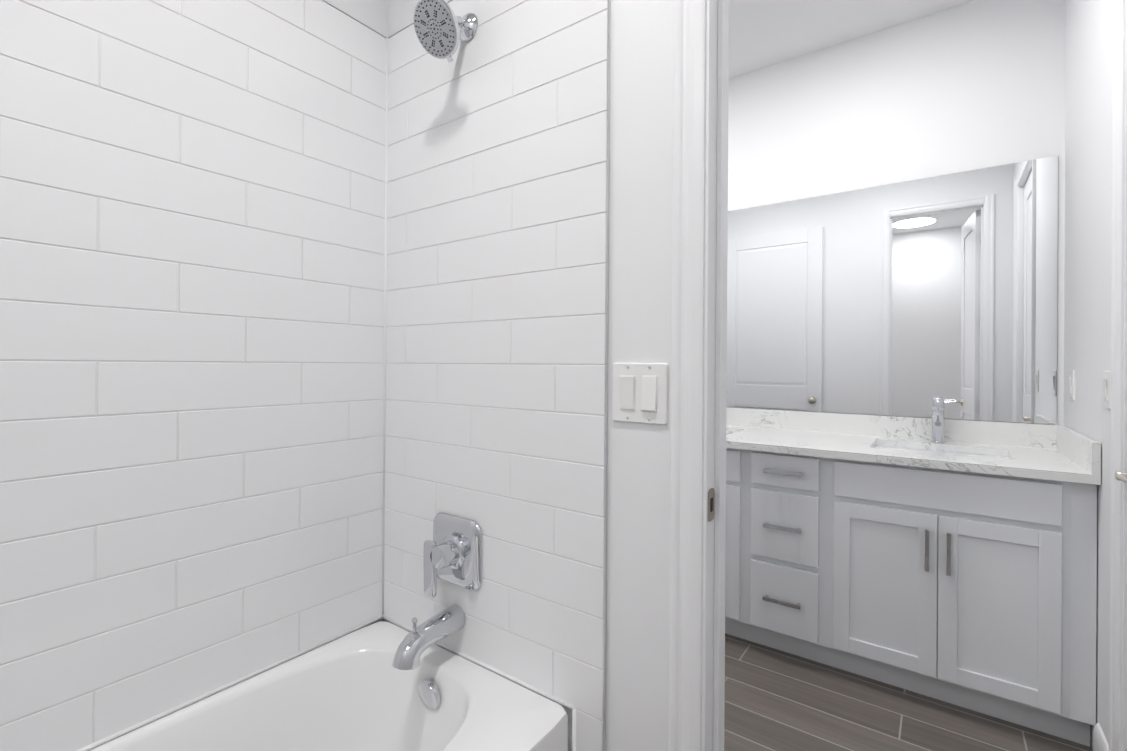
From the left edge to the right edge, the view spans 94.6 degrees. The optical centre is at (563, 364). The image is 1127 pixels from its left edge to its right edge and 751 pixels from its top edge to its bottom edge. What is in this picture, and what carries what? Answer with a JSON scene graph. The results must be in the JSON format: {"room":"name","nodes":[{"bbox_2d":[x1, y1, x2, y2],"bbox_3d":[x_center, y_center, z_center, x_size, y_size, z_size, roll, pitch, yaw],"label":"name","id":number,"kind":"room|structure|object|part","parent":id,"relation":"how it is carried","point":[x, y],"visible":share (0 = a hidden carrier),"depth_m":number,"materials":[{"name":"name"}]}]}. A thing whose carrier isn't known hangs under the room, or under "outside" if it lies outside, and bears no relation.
{"room":"bathroom","nodes":[
{"label":"bathroom","id":0,"kind":"room"},
{"bbox_2d":[88,0,387,750],"bbox_3d":[-1.331,-0.201,0.414,0.113,2.880,2.677,0,0,36],"label":"wall","id":1,"kind":"structure","parent":0,"point":[372,14],"depth_m":1.41,"materials":[{"name":"white paint"}]},
{"bbox_2d":[0,0,385,750],"bbox_3d":[-0.951,-0.107,0.837,0.007,1.616,1.530,0,0,36],"label":"wall tile","id":2,"kind":"structure","parent":1,"relation":"attached to","point":[192,232],"depth_m":1.06,"materials":[{"name":"white tile"}]},
{"bbox_2d":[76,38,575,750],"bbox_3d":[-0.685,0.165,0.644,0.660,2.158,1.534,0,0,36],"label":"trim","id":3,"kind":"structure","parent":1,"relation":"attached to","point":[248,676],"depth_m":1.25,"materials":[{"name":"white paint"}]},
{"bbox_2d":[323,0,610,750],"bbox_3d":[-0.659,0.165,0.626,0.729,2.160,1.539,0,0,36],"label":"trim","id":4,"kind":"structure","parent":1,"relation":"attached to","point":[606,379],"depth_m":1.03,"materials":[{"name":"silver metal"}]},
{"bbox_2d":[384,0,673,750],"bbox_3d":[-0.392,-0.192,1.441,1.626,2.880,0.090,0,0,36],"label":"wall","id":5,"kind":"structure","parent":0,"point":[640,303],"depth_m":0.99,"materials":[{"name":"white paint"}]},
{"bbox_2d":[384,0,607,750],"bbox_3d":[-0.207,0.201,1.244,0.720,2.221,0.007,0,0,36],"label":"wall tile","id":6,"kind":"structure","parent":5,"relation":"attached to","point":[496,276],"depth_m":1.19,"materials":[{"name":"white tile"}]},
{"bbox_2d":[392,604,464,669],"bbox_3d":[-0.315,0.623,1.204,0.061,0.098,0.178,0,0,36],"label":"tub spout","id":7,"kind":"object","parent":6,"relation":"attached to","point":[416,642],"visible":1,"depth_m":1.18,"materials":[{"name":"silver metal"}]},
{"bbox_2d":[413,0,477,62],"bbox_3d":[-0.272,-0.778,1.206,0.124,0.145,0.140,0,0,36],"label":"shower head","id":8,"kind":"object","parent":6,"relation":"attached to","point":[441,29],"visible":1,"depth_m":1.18},
{"bbox_2d":[423,512,481,597],"bbox_3d":[-0.279,0.464,1.249,0.168,0.184,0.066,0,0,36],"label":"shower valve","id":9,"kind":"object","parent":6,"relation":"attached to","point":[453,552],"visible":1,"depth_m":1.24,"materials":[{"name":"silver metal"}]},
{"bbox_3d":[-0.319,0.491,1.247,0.040,0.130,0.016,0,0,36],"label":"shower valve lever","id":10,"kind":"part","parent":9,"relation":"part of","materials":[{"name":"silver metal"}]},
{"bbox_2d":[613,363,667,424],"bbox_3d":[0.143,0.055,0.988,0.116,0.115,0.013,0,0,36],"label":"light switch","id":11,"kind":"object","parent":5,"relation":"attached to","point":[640,392],"visible":1,"depth_m":0.98,"materials":[{"name":"white plastic"}]},
{"bbox_2d":[669,0,728,750],"bbox_3d":[0.513,0.001,0.783,0.701,2.503,0.124,0,0,36],"label":"door frame","id":12,"kind":"structure","parent":5,"relation":"attached to","point":[687,379],"depth_m":0.93,"materials":[{"name":"white wood"}]},
{"bbox_2d":[708,488,713,521],"bbox_3d":[0.264,0.252,0.931,0.002,0.058,0.030,0,0,36],"label":"strike plate","id":13,"kind":"object","parent":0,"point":[711,504],"visible":1,"depth_m":0.93,"materials":[{"name":"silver metal"}]},
{"bbox_2d":[729,0,973,78],"bbox_3d":[-0.195,-1.682,0.965,2.850,0.100,5.050,0,0,36],"label":"ceiling","id":14,"kind":"structure","parent":0,"point":[764,33],"depth_m":2.47,"materials":[{"name":"white paint"}]},
{"bbox_2d":[726,407,1056,449],"bbox_3d":[1.119,0.294,2.794,2.278,0.100,0.020,0,0,36],"label":"backsplash","id":15,"kind":"structure","parent":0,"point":[995,433],"depth_m":2.46,"materials":[{"name":"white stone"}]},
{"bbox_2d":[726,0,1065,425],"bbox_3d":[1.200,-0.179,2.825,2.375,2.880,0.126,0,0,36],"label":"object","id":16,"kind":"object","parent":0,"point":[912,298],"depth_m":2.45,"materials":[{"name":"white paint"}]},
{"bbox_2d":[724,633,1092,750],"bbox_3d":[-0.216,1.298,0.961,2.850,0.100,5.050,0,0,36],"label":"floor","id":17,"kind":"structure","parent":0,"point":[777,700],"depth_m":1.86,"materials":[{"name":"brown tile"}]},
{"bbox_2d":[89,621,567,750],"bbox_3d":[-0.689,0.973,0.644,0.648,0.542,1.518,0,0,36],"label":"bathtub","id":18,"kind":"object","parent":17,"relation":"on","point":[355,691],"visible":0.92,"depth_m":1.18,"materials":[{"name":"white ceramic"}]},
{"bbox_2d":[725,446,1100,746],"bbox_3d":[0.934,0.816,2.543,2.278,0.885,0.637,0,0,36],"label":"bathroom vanity","id":19,"kind":"object","parent":17,"relation":"on","point":[937,555],"depth_m":1.91,"materials":[{"name":"white wood"}]},
{"bbox_2d":[726,426,1100,481],"bbox_3d":[0.939,0.357,2.546,2.278,0.030,0.632,0,0,36],"label":"countertop","id":20,"kind":"structure","parent":19,"relation":"on","point":[1022,459],"depth_m":2.12,"materials":[{"name":"white stone"}]},
{"bbox_2d":[929,398,955,441],"bbox_3d":[1.648,0.249,2.257,0.089,0.196,0.166,0,0,36],"label":"faucet","id":21,"kind":"object","parent":20,"relation":"on","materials":[{"name":"silver metal"}]},
{"bbox_2d":[877,442,1008,457],"bbox_3d":[1.545,0.445,2.147,0.510,0.162,0.348,0,0,36],"label":"sink","id":22,"kind":"object","parent":20,"relation":"in","point":[892,445],"depth_m":2.24,"materials":[{"name":"white ceramic"}]},
{"bbox_2d":[1064,0,1112,749],"bbox_3d":[1.838,-0.176,1.759,0.090,2.880,0.860,0,0,36],"label":"wall","id":23,"kind":"structure","parent":0,"point":[1088,204],"depth_m":1.74,"materials":[{"name":"white paint"}]},
{"bbox_2d":[1068,370,1074,400],"bbox_3d":[1.936,0.080,1.983,0.013,0.114,0.070,0,0,36],"label":"light switch","id":24,"kind":"object","parent":23,"relation":"attached to","point":[1071,379],"visible":0.98,"depth_m":1.97,"materials":[{"name":"white plastic"}]},
{"bbox_2d":[1057,426,1100,473],"bbox_3d":[1.847,0.298,1.875,0.020,0.100,0.612,0,0,36],"label":"backsplash","id":25,"kind":"structure","parent":23,"relation":"attached to","point":[1084,450],"depth_m":1.77,"materials":[{"name":"white stone"}]},
{"bbox_2d":[1102,371,1110,409],"bbox_3d":[1.627,0.077,1.559,0.013,0.114,0.070,0,0,36],"label":"light switch","id":26,"kind":"object","parent":23,"relation":"attached to","point":[1106,380],"visible":0.96,"depth_m":1.55,"materials":[{"name":"white plastic"}]},
{"bbox_2d":[1109,0,1126,750],"bbox_3d":[1.354,0.008,1.108,0.108,2.503,0.848,0,0,36],"label":"door frame","id":27,"kind":"structure","parent":23,"relation":"attached to","point":[1117,367],"depth_m":1.44,"materials":[{"name":"white wood"}]},
{"bbox_2d":[1093,723,1108,750],"bbox_3d":[0.367,1.187,1.766,2.285,0.133,1.343,0,0,36],"label":"baseboard","id":28,"kind":"structure","parent":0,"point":[1100,742],"depth_m":1.60,"materials":[{"name":"white wood"}]},
{"bbox_2d":[1115,471,1126,482],"bbox_3d":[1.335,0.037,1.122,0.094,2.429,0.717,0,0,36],"label":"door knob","id":29,"kind":"structure","parent":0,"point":[1120,476],"depth_m":1.36,"materials":[{"name":"silver metal"}]}
]}

